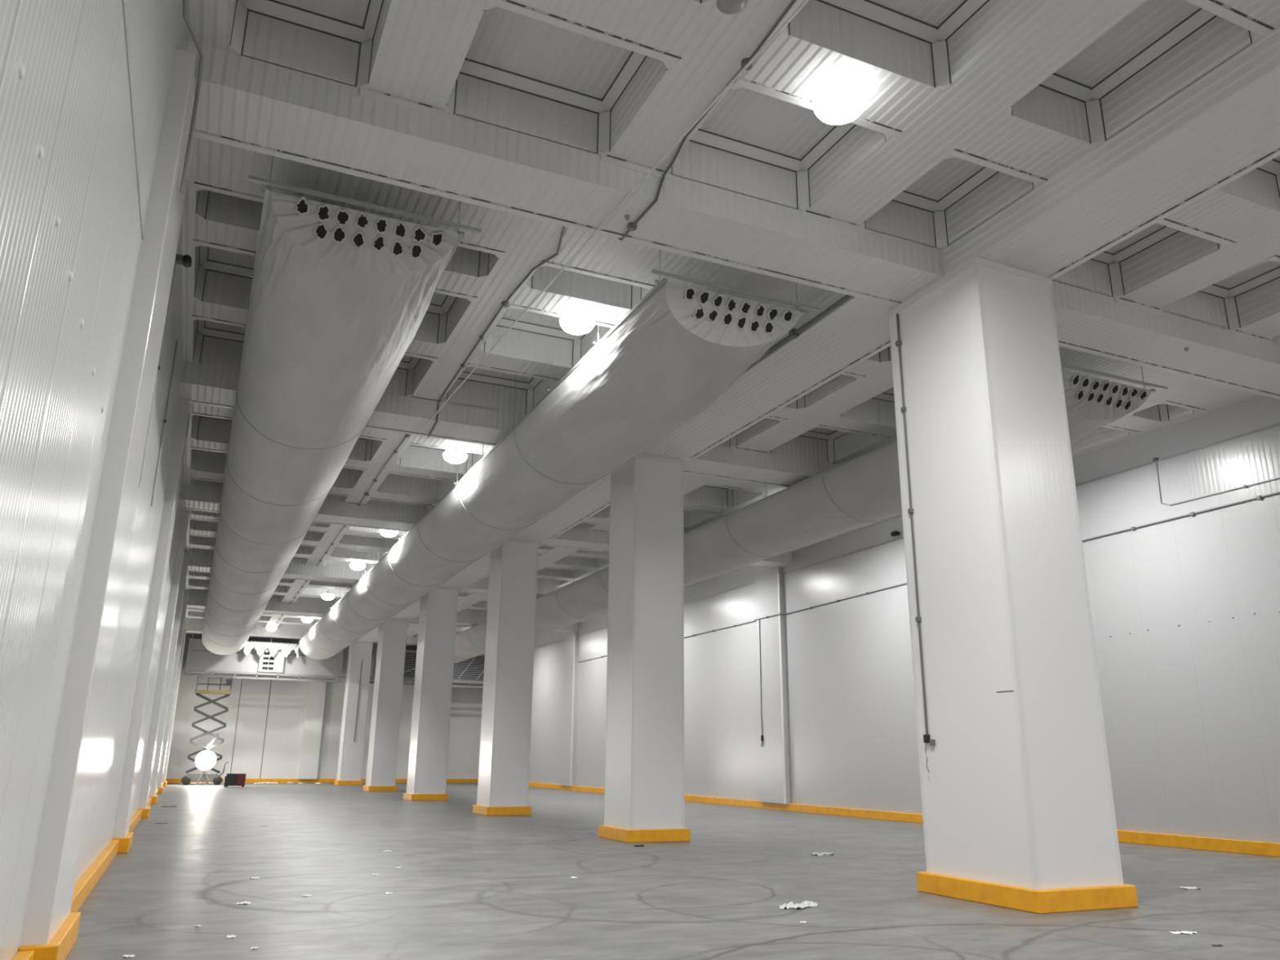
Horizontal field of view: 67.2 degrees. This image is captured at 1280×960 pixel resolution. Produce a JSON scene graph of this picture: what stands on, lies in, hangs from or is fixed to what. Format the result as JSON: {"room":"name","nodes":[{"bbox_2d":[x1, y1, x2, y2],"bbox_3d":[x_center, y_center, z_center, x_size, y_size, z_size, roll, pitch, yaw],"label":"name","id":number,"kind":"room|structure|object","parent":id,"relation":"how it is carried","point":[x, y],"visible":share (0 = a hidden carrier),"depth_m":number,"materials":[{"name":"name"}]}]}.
{"room":"warehouse","nodes":[
{"label":"warehouse","id":0,"kind":"room"},
{"bbox_2d":[0,0,183,959],"bbox_3d":[-10.355,2.739,20.424,0.300,8.900,74.300,8,-18,-23],"label":"wall","id":1,"kind":"structure","parent":0,"point":[72,100],"depth_m":5.58,"materials":[{"name":"white paint"}]},
{"bbox_2d":[18,62,25,78],"bbox_3d":[-2.294,-1.518,3.574,0.012,0.057,0.060,8,-18,-23],"label":"bolt","id":2,"kind":"object","parent":1,"relation":"attached to","point":[21,67],"visible":1,"depth_m":3.56,"materials":[{"name":"white metal"}]},
{"bbox_2d":[38,145,44,159],"bbox_3d":[-2.521,-1.381,4.056,0.012,0.057,0.060,8,-18,-23],"label":"bolt","id":3,"kind":"object","parent":1,"relation":"attached to","point":[41,151],"visible":1,"depth_m":4.04,"materials":[{"name":"white metal"}]},
{"bbox_2d":[55,214,60,226],"bbox_3d":[-2.770,-1.231,4.581,0.012,0.057,0.060,8,-18,-23],"label":"bolt","id":4,"kind":"object","parent":1,"relation":"attached to","point":[57,219],"visible":1,"depth_m":4.56,"materials":[{"name":"white metal"}]},
{"bbox_2d":[68,270,72,281],"bbox_3d":[-3.018,-1.082,5.106,0.012,0.057,0.060,8,-18,-23],"label":"bolt","id":5,"kind":"object","parent":1,"relation":"attached to","point":[70,276],"visible":1,"depth_m":5.09,"materials":[{"name":"white metal"}]},
{"bbox_2d":[80,319,84,328],"bbox_3d":[-3.287,-0.919,5.676,0.012,0.057,0.060,8,-18,-23],"label":"bolt","id":6,"kind":"object","parent":1,"relation":"attached to","point":[82,320],"visible":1,"depth_m":5.66,"materials":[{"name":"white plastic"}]},
{"bbox_2d":[11,781,167,959],"bbox_3d":[-10.213,6.978,19.455,0.240,0.220,74.000,8,-18,-23],"label":"baseboard","id":7,"kind":"structure","parent":1,"relation":"attached to","point":[60,946],"depth_m":9.48,"materials":[{"name":"yellow paint"}]},
{"bbox_2d":[92,366,95,375],"bbox_3d":[-3.618,-0.720,6.376,0.012,0.057,0.060,8,-18,-23],"label":"bolt","id":8,"kind":"object","parent":1,"relation":"attached to","point":[93,368],"visible":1,"depth_m":6.36,"materials":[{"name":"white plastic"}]},
{"bbox_2d":[20,48,195,946],"bbox_3d":[-4.470,-0.144,8.339,0.175,7.430,1.490,8,-18,-23],"label":"pilaster","id":9,"kind":"object","parent":1,"relation":"attached to","point":[49,904],"depth_m":7.74,"materials":[{"name":"white paint"}]},
{"bbox_2d":[122,0,143,239],"bbox_3d":[-2.895,-2.845,5.358,0.018,0.030,6.360,8,-18,-23],"label":"trim","id":10,"kind":"structure","parent":1,"relation":"attached to","point":[123,1],"depth_m":6.49,"materials":[{"name":"grey metal"}]},
{"bbox_2d":[112,397,191,838],"bbox_3d":[-8.434,2.068,16.783,0.175,7.800,1.200,8,-18,-23],"label":"pilaster","id":11,"kind":"object","parent":1,"relation":"attached to","point":[142,689],"depth_m":16.23,"materials":[{"name":"white paint"}]},
{"bbox_2d":[138,257,176,487],"bbox_3d":[-5.655,-1.315,11.293,0.043,2.900,0.043,8,-18,-23],"label":"cable conduit","id":12,"kind":"object","parent":1,"relation":"attached to","point":[158,366],"visible":0.62,"depth_m":11.27,"materials":[{"name":"grey metal"}]},
{"bbox_2d":[137,509,190,808],"bbox_3d":[-12.282,4.388,24.926,0.175,7.800,1.200,8,-18,-23],"label":"pilaster","id":13,"kind":"object","parent":1,"relation":"attached to","point":[157,703],"depth_m":24.38,"materials":[{"name":"white paint"}]},
{"bbox_2d":[151,340,177,506],"bbox_3d":[-6.771,-0.834,13.713,0.043,2.500,0.043,8,-18,-23],"label":"cable conduit","id":14,"kind":"object","parent":1,"relation":"attached to","point":[176,344],"visible":1,"depth_m":13.69,"materials":[{"name":"grey metal"}]},
{"bbox_2d":[148,551,189,796],"bbox_3d":[-15.427,6.283,31.580,0.175,7.800,1.200,8,-18,-23],"label":"pilaster","id":15,"kind":"object","parent":1,"relation":"attached to","point":[186,554],"depth_m":31.07,"materials":[{"name":"white paint"}]},
{"bbox_2d":[156,591,188,787],"bbox_3d":[-19.068,8.478,39.285,0.175,7.800,1.200,8,-18,-23],"label":"pilaster","id":16,"kind":"object","parent":1,"relation":"attached to","point":[186,593],"depth_m":38.79,"materials":[{"name":"white paint"}]},
{"bbox_2d":[162,617,187,782],"bbox_3d":[-22.875,10.772,47.340,0.175,7.800,1.200,8,-18,-23],"label":"pilaster","id":17,"kind":"object","parent":1,"relation":"attached to","point":[186,619],"depth_m":46.85,"materials":[{"name":"white paint"}]},
{"bbox_2d":[175,253,191,267],"bbox_3d":[-5.571,-2.683,11.729,0.200,0.109,0.170,8,-18,-23],"label":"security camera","id":18,"kind":"object","parent":1,"relation":"attached to","point":[186,260],"visible":0.97,"depth_m":11.70,"materials":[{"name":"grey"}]},
{"bbox_2d":[179,0,204,193],"bbox_3d":[-3.904,-3.621,8.121,0.161,1.598,1.847,6,-17,-18],"label":"cable conduit","id":19,"kind":"object","parent":1,"relation":"attached to","point":[184,2],"visible":1,"depth_m":8.87,"materials":[{"name":"grey metal"}]},
{"bbox_2d":[165,633,483,778],"bbox_3d":[-17.428,13.177,56.710,18.670,8.900,0.300,8,-18,-23],"label":"wall","id":20,"kind":"structure","parent":0,"point":[287,699],"depth_m":54.81,"materials":[{"name":"white paint"}]},
{"bbox_2d":[230,678,242,773],"bbox_3d":[-22.610,13.860,53.894,0.036,5.480,0.022,8,-18,-23],"label":"trim","id":21,"kind":"structure","parent":20,"relation":"attached to","point":[242,678],"depth_m":53.90,"materials":[{"name":"grey metal"}]},
{"bbox_2d":[259,680,271,778],"bbox_3d":[-21.189,14.053,54.510,0.036,5.480,0.022,8,-18,-23],"label":"trim","id":22,"kind":"structure","parent":20,"relation":"attached to","point":[271,680],"depth_m":54.48,"materials":[{"name":"grey metal"}]},
{"bbox_2d":[297,679,326,779],"bbox_3d":[-18.825,13.282,55.683,1.000,7.700,0.310,8,-18,-23],"label":"pilaster","id":23,"kind":"object","parent":20,"relation":"attached to","point":[316,691],"depth_m":55.21,"materials":[{"name":"white paint"}]},
{"bbox_2d":[165,778,478,782],"bbox_3d":[-17.383,17.293,55.319,17.870,0.220,0.120,8,-18,-23],"label":"baseboard","id":24,"kind":"structure","parent":20,"relation":"attached to","point":[169,780],"depth_m":54.50,"materials":[{"name":"yellow paint"}]},
{"bbox_2d":[65,782,1279,959],"bbox_3d":[-2.121,8.343,22.948,18.870,0.300,74.700,8,-18,-23],"label":"floor","id":25,"kind":"structure","parent":0,"point":[468,885],"depth_m":11.09,"materials":[{"name":"concrete"}]},
{"bbox_2d":[123,955,134,957],"bbox_3d":[-3.921,3.651,7.387,0.084,0.019,0.081,10,-19,-29],"label":"scrap","id":26,"kind":"object","parent":25,"relation":"on","point":[124,956],"visible":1,"depth_m":7.37,"materials":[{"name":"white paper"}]},
{"bbox_2d":[194,750,217,785],"bbox_3d":[-22.213,14.669,49.132,1.040,1.715,0.550,8,-18,-23],"label":"work light","id":27,"kind":"object","parent":25,"relation":"on","point":[206,760],"visible":1,"depth_m":49.01,"materials":[{"name":"grey"}]},
{"bbox_2d":[181,675,232,785],"bbox_3d":[-22.316,12.993,50.026,2.124,5.435,0.990,8,-18,-23],"label":"scissor lift","id":28,"kind":"object","parent":25,"relation":"on","point":[217,780],"visible":0.98,"depth_m":49.83,"materials":[{"name":"grey paint"}]},
{"bbox_2d":[226,934,236,937],"bbox_3d":[-3.490,3.894,8.218,0.077,0.021,0.082,1,-16,-3],"label":"scrap","id":29,"kind":"object","parent":25,"relation":"on","point":[232,935],"visible":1,"depth_m":8.21,"materials":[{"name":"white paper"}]},
{"bbox_2d":[223,773,246,786],"bbox_3d":[-19.523,14.475,46.385,0.920,0.620,0.600,8,-18,-23],"label":"tool chest","id":30,"kind":"object","parent":25,"relation":"on","point":[230,780],"visible":1,"depth_m":46.13,"materials":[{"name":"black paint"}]},
{"bbox_2d":[236,901,251,904],"bbox_3d":[-4.151,4.429,10.083,0.151,0.019,0.134,-12,-20,36],"label":"scrap","id":31,"kind":"object","parent":25,"relation":"on","point":[246,902],"visible":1,"depth_m":10.07,"materials":[{"name":"white paper"}]},
{"bbox_2d":[333,640,373,785],"bbox_3d":[-15.749,12.820,53.135,1.281,7.629,1.480,8,-18,-23],"label":"column","id":32,"kind":"structure","parent":25,"relation":"on","point":[350,758],"depth_m":52.57,"materials":[{"name":"white paint"}]},
{"bbox_2d":[186,622,417,645],"bbox_3d":[-15.556,8.828,53.758,18.068,0.412,1.012,8,-18,-23],"label":"cross beam","id":33,"kind":"structure","parent":32,"relation":"on","point":[191,628],"depth_m":51.68,"materials":[{"name":"white metal"}]},
{"bbox_2d":[353,660,362,742],"bbox_3d":[-15.431,12.095,52.725,0.090,4.400,0.040,8,-18,-23],"label":"cable conduit","id":34,"kind":"object","parent":32,"relation":"attached to","point":[362,660],"visible":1,"depth_m":52.70,"materials":[{"name":"grey metal"}]},
{"bbox_2d":[363,618,408,791],"bbox_3d":[-11.692,10.347,44.453,1.248,7.629,1.538,8,-18,-23],"label":"column","id":35,"kind":"structure","parent":25,"relation":"on","point":[382,759],"depth_m":43.88,"materials":[{"name":"white paint"}]},
{"bbox_2d":[186,595,578,633],"bbox_3d":[-11.501,6.384,45.177,18.068,0.412,1.012,8,-18,-23],"label":"cross beam","id":36,"kind":"structure","parent":35,"relation":"on","point":[193,602],"depth_m":43.30,"materials":[{"name":"white"}]},
{"bbox_2d":[403,586,458,800],"bbox_3d":[-7.714,7.885,35.815,1.312,7.629,1.478,8,-18,-23],"label":"column","id":37,"kind":"structure","parent":25,"relation":"on","point":[435,653],"depth_m":35.25,"materials":[{"name":"white paint"}]},
{"bbox_2d":[187,554,564,598],"bbox_3d":[-7.446,3.940,36.597,18.068,0.412,1.012,8,-18,-23],"label":"cross beam","id":38,"kind":"structure","parent":37,"relation":"on","point":[199,563],"depth_m":34.56,"materials":[{"name":"white"}]},
{"bbox_2d":[472,537,538,815],"bbox_3d":[-3.780,5.545,27.599,1.251,7.629,1.456,8,-18,-23],"label":"column","id":39,"kind":"structure","parent":25,"relation":"on","point":[503,784],"depth_m":27.05,"materials":[{"name":"white paint"}]},
{"bbox_2d":[181,484,792,568],"bbox_3d":[-3.473,1.546,28.192,18.068,0.412,1.012,8,-18,-23],"label":"cross beam","id":40,"kind":"structure","parent":39,"relation":"on","point":[197,498],"depth_m":26.34,"materials":[{"name":"white"}]},
{"bbox_2d":[598,453,690,842],"bbox_3d":[0.103,3.331,19.816,1.309,7.629,1.472,8,-18,-23],"label":"column","id":41,"kind":"structure","parent":25,"relation":"on","point":[644,799],"depth_m":19.26,"materials":[{"name":"white paint"}]},
{"bbox_2d":[179,360,833,487],"bbox_3d":[0.127,-0.624,20.575,18.068,0.412,1.012,8,-18,-23],"label":"cross beam","id":42,"kind":"structure","parent":41,"relation":"on","point":[207,384],"depth_m":18.76,"materials":[{"name":"white metal"}]},
{"bbox_2d":[779,901,818,909],"bbox_3d":[1.676,4.517,10.240,0.549,0.051,0.239,14,-21,-38],"label":"scrap","id":43,"kind":"object","parent":25,"relation":"on","point":[806,904],"visible":1,"depth_m":10.24,"materials":[{"name":"white paper"}]},
{"bbox_2d":[810,851,835,855],"bbox_3d":[3.027,6.186,15.942,0.456,0.043,0.235,10,-19,-29],"label":"scrap","id":44,"kind":"object","parent":25,"relation":"on","point":[814,853],"visible":1,"depth_m":15.90,"materials":[{"name":"grey paper"}]},
{"bbox_2d":[887,256,1137,914],"bbox_3d":[4.421,1.137,12.091,1.451,7.629,1.889,8,-18,-23],"label":"column","id":45,"kind":"structure","parent":25,"relation":"on","point":[1019,812],"depth_m":11.45,"materials":[{"name":"white paint"}]},
{"bbox_2d":[179,38,1279,399],"bbox_3d":[3.675,-2.762,13.067,18.068,0.412,0.962,8,-18,-23],"label":"cross beam","id":46,"kind":"structure","parent":45,"relation":"on","point":[246,102],"depth_m":11.12,"materials":[{"name":"white paint"}]},
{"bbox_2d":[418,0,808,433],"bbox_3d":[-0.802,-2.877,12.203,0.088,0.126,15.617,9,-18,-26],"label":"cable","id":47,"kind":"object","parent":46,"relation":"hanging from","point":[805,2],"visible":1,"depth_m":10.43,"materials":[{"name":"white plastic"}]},
{"bbox_2d":[624,214,629,220],"bbox_3d":[-0.151,-3.079,11.313,0.060,0.055,0.060,8,-18,-23],"label":"ceiling sensor","id":48,"kind":"object","parent":46,"relation":"attached to","point":[626,216],"visible":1,"depth_m":11.29,"materials":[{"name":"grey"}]},
{"bbox_2d":[895,340,902,346],"bbox_3d":[3.573,-1.888,13.305,0.090,0.060,0.090,8,-18,-23],"label":"junction box","id":49,"kind":"object","parent":45,"relation":"attached to","point":[897,342],"visible":1,"depth_m":13.28,"materials":[{"name":"grey plastic"}]},
{"bbox_2d":[896,313,928,734],"bbox_3d":[3.562,0.409,12.646,0.058,5.680,0.058,8,-18,-23],"label":"cable conduit","id":50,"kind":"object","parent":45,"relation":"attached to","point":[910,510],"visible":1,"depth_m":12.56,"materials":[{"name":"grey metal"}]},
{"bbox_2d":[923,734,935,773],"bbox_3d":[3.537,3.341,11.750,0.064,0.451,0.155,8,-18,-23],"label":"wall switch","id":51,"kind":"object","parent":45,"relation":"attached to","point":[926,737],"visible":1,"depth_m":11.80,"materials":[{"name":"grey plastic"}]},
{"bbox_2d":[1168,931,1196,934],"bbox_3d":[5.024,4.178,8.892,0.245,0.016,0.120,1,-16,-3],"label":"paper scrap","id":52,"kind":"object","parent":25,"relation":"on","point":[1176,932],"visible":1,"depth_m":8.88,"materials":[{"name":"white paper"}]},
{"bbox_2d":[1179,886,1200,888],"bbox_3d":[6.928,5.123,12.094,0.241,0.022,0.167,2,-16,-5],"label":"paper scrap","id":53,"kind":"object","parent":25,"relation":"on","point":[1193,887],"visible":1,"depth_m":12.09,"materials":[{"name":"white paper"}]},
{"bbox_2d":[181,0,1279,645],"bbox_3d":[-2.017,0.121,25.282,18.670,0.925,74.600,8,-18,-23],"label":"ceiling","id":54,"kind":"structure","parent":0,"point":[971,107],"depth_m":11.36,"materials":[{"name":"white metal"}]},
{"bbox_2d":[182,633,346,682],"bbox_3d":[-20.697,9.858,53.472,8.200,2.630,3.280,8,-18,-23],"label":"steel frame","id":55,"kind":"object","parent":54,"relation":"hanging from","point":[184,670],"visible":0.86,"depth_m":51.78,"materials":[{"name":"grey metal"}]},
{"bbox_2d":[185,638,342,679],"bbox_3d":[-20.896,10.018,53.565,7.850,1.650,2.912,8,-18,-23],"label":"ceiling beam","id":56,"kind":"structure","parent":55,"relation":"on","point":[201,659],"depth_m":52.05,"materials":[{"name":"grey metal"}]},
{"bbox_2d":[257,648,284,672],"bbox_3d":[-19.981,9.819,52.216,1.240,1.200,0.292,8,-18,-23],"label":"box","id":57,"kind":"object","parent":56,"relation":"attached to","point":[276,664],"visible":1,"depth_m":52.07,"materials":[{"name":"white plastic"}]},
{"bbox_2d":[243,640,299,657],"bbox_3d":[-19.896,9.195,51.989,2.814,0.832,0.110,8,-18,-23],"label":"plastic sheet","id":58,"kind":"object","parent":55,"relation":"hanging from","point":[260,646],"visible":0.95,"depth_m":51.99,"materials":[{"name":"white plastic"}]},
{"bbox_2d":[266,625,276,631],"bbox_3d":[-19.275,7.456,50.442,0.540,0.956,0.540,8,-18,-23],"label":"ceiling lamp","id":59,"kind":"object","parent":54,"relation":"hanging from","point":[271,628],"visible":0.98,"depth_m":50.17,"materials":[{"name":"white plastic"}]},
{"bbox_2d":[301,616,312,622],"bbox_3d":[-16.253,6.522,47.111,0.540,0.956,0.540,8,-18,-23],"label":"ceiling lamp","id":60,"kind":"object","parent":54,"relation":"hanging from","point":[305,620],"visible":0.87,"depth_m":46.84,"materials":[{"name":"white plastic"}]},
{"bbox_2d":[321,589,334,599],"bbox_3d":[-12.982,4.537,40.143,0.540,0.956,0.540,8,-18,-23],"label":"ceiling lamp","id":61,"kind":"object","parent":54,"relation":"hanging from","point":[326,596],"visible":0.98,"depth_m":39.88,"materials":[{"name":"white plastic"}]},
{"bbox_2d":[321,593,334,599],"bbox_3d":[-12.985,4.875,40.045,0.540,0.253,0.540,8,-18,-23],"label":"diffuser","id":62,"kind":"object","parent":61,"relation":"attached to","point":[325,596],"depth_m":39.87,"materials":[{"name":"white plastic"}]},
{"bbox_2d":[201,155,481,655],"bbox_3d":[-12.463,2.478,30.832,2.580,2.173,45.460,8,-18,-23],"label":"duct","id":63,"kind":"object","parent":54,"relation":"hanging from","point":[339,296],"visible":0.99,"depth_m":13.17,"materials":[{"name":"white fabric"}]},
{"bbox_2d":[274,433,410,626],"bbox_3d":[-11.777,3.201,34.822,0.140,0.072,35.680,8,-18,-23],"label":"cable conduit","id":64,"kind":"object","parent":54,"relation":"attached to","point":[407,435],"visible":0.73,"depth_m":24.73,"materials":[{"name":"grey metal"}]},
{"bbox_2d":[349,560,365,570],"bbox_3d":[-9.835,2.968,33.534,0.540,0.355,0.540,8,-18,-23],"label":"ceiling lamp","id":65,"kind":"object","parent":54,"relation":"hanging from","point":[357,565],"visible":1,"depth_m":33.35,"materials":[{"name":"white plastic"}]},
{"bbox_2d":[358,622,408,641],"bbox_3d":[-13.411,7.621,49.512,1.342,0.411,8.800,8,-18,-23],"label":"beam","id":66,"kind":"structure","parent":54,"relation":"attached to","point":[372,635],"depth_m":51.31,"materials":[{"name":"white"}]},
{"bbox_2d":[379,528,398,537],"bbox_3d":[-7.403,1.215,28.478,0.540,0.956,0.540,8,-18,-23],"label":"ceiling lamp","id":67,"kind":"object","parent":54,"relation":"hanging from","point":[386,533],"visible":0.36,"depth_m":28.21,"materials":[{"name":"white plastic"}]},
{"bbox_2d":[390,592,460,620],"bbox_3d":[-9.356,5.177,40.932,1.342,0.411,8.800,8,-18,-23],"label":"beam","id":68,"kind":"structure","parent":54,"relation":"attached to","point":[411,611],"depth_m":42.75,"materials":[{"name":"white metal"}]},
{"bbox_2d":[368,643,483,688],"bbox_3d":[-12.162,11.017,57.175,8.050,2.630,3.280,8,-18,-23],"label":"steel frame","id":69,"kind":"object","parent":54,"relation":"hanging from","point":[372,677],"visible":0.2,"depth_m":55.82,"materials":[{"name":"grey metal"}]},
{"bbox_2d":[369,648,484,685],"bbox_3d":[-12.020,11.212,57.376,7.816,1.650,2.990,8,-18,-23],"label":"cooler","id":70,"kind":"object","parent":69,"relation":"on","point":[472,669],"visible":0.17,"depth_m":56.48,"materials":[{"name":"grey metal"}]},
{"bbox_2d":[442,448,467,463],"bbox_3d":[-4.067,-0.549,21.191,0.540,0.355,0.540,8,-18,-23],"label":"ceiling lamp","id":71,"kind":"object","parent":54,"relation":"hanging from","point":[454,455],"visible":1,"depth_m":21.01,"materials":[{"name":"white plastic"}]},
{"bbox_2d":[439,545,541,588],"bbox_3d":[-5.342,2.757,32.439,1.342,0.411,8.600,8,-18,-23],"label":"beam","id":72,"kind":"structure","parent":54,"relation":"attached to","point":[478,571],"depth_m":33.78,"materials":[{"name":"white"}]},
{"bbox_2d":[298,249,821,659],"bbox_3d":[-8.070,3.075,32.738,2.570,2.173,45.460,8,-18,-23],"label":"duct","id":73,"kind":"object","parent":54,"relation":"hanging from","point":[680,348],"visible":1,"depth_m":16.06,"materials":[{"name":"white fabric"}]},
{"bbox_2d":[516,473,610,538],"bbox_3d":[-1.556,0.476,24.427,1.342,0.411,7.700,8,-18,-23],"label":"beam","id":74,"kind":"structure","parent":54,"relation":"attached to","point":[596,497],"depth_m":24.92,"materials":[{"name":"white metal"}]},
{"bbox_2d":[560,311,595,334],"bbox_3d":[-0.954,-2.412,14.650,0.540,0.355,0.540,8,-18,-23],"label":"ceiling lamp","id":75,"kind":"object","parent":54,"relation":"hanging from","point":[574,322],"visible":1,"depth_m":14.47,"materials":[{"name":"white plastic"}]},
{"bbox_2d":[427,0,796,436],"bbox_3d":[-0.663,-3.059,12.118,0.649,0.450,16.253,9,-18,-27],"label":"cable conduit","id":76,"kind":"object","parent":54,"relation":"attached to","point":[632,226],"visible":0.91,"depth_m":11.26,"materials":[{"name":"grey metal"}]},
{"bbox_2d":[716,0,746,13],"bbox_3d":[0.818,-4.257,8.612,0.260,0.055,0.260,8,-18,-23],"label":"ceiling sensor","id":77,"kind":"object","parent":54,"relation":"attached to","point":[726,6],"visible":1,"depth_m":8.61,"materials":[{"name":"grey plastic"}]},
{"bbox_2d":[643,290,895,458],"bbox_3d":[2.069,-1.675,16.874,1.442,0.411,7.600,8,-18,-23],"label":"beam","id":78,"kind":"structure","parent":54,"relation":"attached to","point":[857,329],"depth_m":15.72,"materials":[{"name":"white metal"}]},
{"bbox_2d":[751,294,852,365],"bbox_3d":[1.356,-1.620,16.521,0.121,0.114,7.500,8,-18,-23],"label":"cable conduit","id":79,"kind":"object","parent":78,"relation":"attached to","point":[793,333],"visible":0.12,"depth_m":14.24,"materials":[{"name":"grey metal"}]},
{"bbox_2d":[453,362,1167,663],"bbox_3d":[-1.799,3.920,35.438,2.530,2.173,45.500,8,-18,-23],"label":"duct","id":80,"kind":"object","parent":54,"relation":"hanging from","point":[863,490],"visible":0.51,"depth_m":21.93,"materials":[{"name":"white"}]},
{"bbox_2d":[812,81,866,124],"bbox_3d":[2.010,-3.815,9.700,0.540,0.355,0.540,8,-18,-23],"label":"ceiling lamp","id":81,"kind":"object","parent":54,"relation":"hanging from","point":[838,103],"visible":1,"depth_m":9.55,"materials":[{"name":"white plastic"}]},
{"bbox_2d":[942,25,1279,279],"bbox_3d":[9.314,-5.619,3.004,1.322,0.411,22.750,8,-18,-23],"label":"beam","id":82,"kind":"structure","parent":54,"relation":"attached to","point":[1223,126],"depth_m":10.49,"materials":[{"name":"white"}]},
{"bbox_2d":[528,395,1279,843],"bbox_3d":[6.368,5.011,27.680,0.300,8.900,74.300,8,-18,-23],"label":"wall","id":83,"kind":"structure","parent":0,"point":[1191,710],"depth_m":20.05,"materials":[{"name":"white paint"}]},
{"bbox_2d":[560,631,577,786],"bbox_3d":[-3.523,11.155,47.982,0.170,7.800,1.500,8,-18,-23],"label":"pilaster","id":84,"kind":"object","parent":83,"relation":"attached to","point":[565,775],"depth_m":47.77,"materials":[{"name":"white paint"}]},
{"bbox_2d":[569,635,575,786],"bbox_3d":[-3.301,11.253,47.235,0.032,7.200,0.082,8,-18,-23],"label":"trim","id":85,"kind":"structure","parent":83,"relation":"attached to","point":[575,635],"depth_m":47.18,"materials":[{"name":"white plastic"}]},
{"bbox_2d":[755,566,790,804],"bbox_3d":[4.298,6.441,31.434,0.170,7.800,1.500,8,-18,-23],"label":"pilaster","id":86,"kind":"object","parent":83,"relation":"attached to","point":[771,755],"depth_m":31.23,"materials":[{"name":"white paint"}]},
{"bbox_2d":[777,573,786,804],"bbox_3d":[4.519,6.539,30.687,0.032,7.200,0.082,8,-18,-23],"label":"trim","id":87,"kind":"structure","parent":83,"relation":"attached to","point":[778,574],"depth_m":30.63,"materials":[{"name":"white plastic"}]},
{"bbox_2d":[890,530,900,536],"bbox_3d":[7.051,1.484,26.552,0.220,0.136,0.200,8,-18,-23],"label":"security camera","id":88,"kind":"object","parent":83,"relation":"attached to","point":[895,533],"visible":1,"depth_m":26.47,"materials":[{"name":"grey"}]},
{"bbox_2d":[528,782,1279,857],"bbox_3d":[6.081,9.192,26.525,0.100,0.220,74.000,8,-18,-23],"label":"baseboard","id":89,"kind":"structure","parent":83,"relation":"attached to","point":[1239,846],"depth_m":24.43,"materials":[{"name":"yellow paint"}]},
{"bbox_2d":[533,422,1279,648],"bbox_3d":[1.849,4.814,37.764,0.030,0.040,49.000,8,-18,-23],"label":"trim","id":90,"kind":"structure","parent":83,"relation":"attached to","point":[1277,424],"depth_m":20.52,"materials":[{"name":"grey metal"}]},
{"bbox_2d":[577,491,1279,662],"bbox_3d":[4.294,4.509,31.983,0.225,0.172,35.900,8,-18,-23],"label":"cable conduit","id":91,"kind":"object","parent":83,"relation":"attached to","point":[1258,497],"visible":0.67,"depth_m":20.24,"materials":[{"name":"grey metal"}]},
{"bbox_2d":[759,619,763,746],"bbox_3d":[3.994,6.674,31.796,0.090,4.153,0.158,8,-18,-23],"label":"hanging cable","id":92,"kind":"object","parent":91,"relation":"hanging from","point":[762,735],"visible":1,"depth_m":31.73,"materials":[{"name":"grey plastic"}]},
{"bbox_2d":[1152,457,1279,505],"bbox_3d":[11.116,-0.336,17.981,0.120,1.053,3.320,8,-18,-23],"label":"cable conduit","id":93,"kind":"object","parent":83,"relation":"attached to","point":[1155,459],"visible":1,"depth_m":18.51,"materials":[{"name":"grey metal"}]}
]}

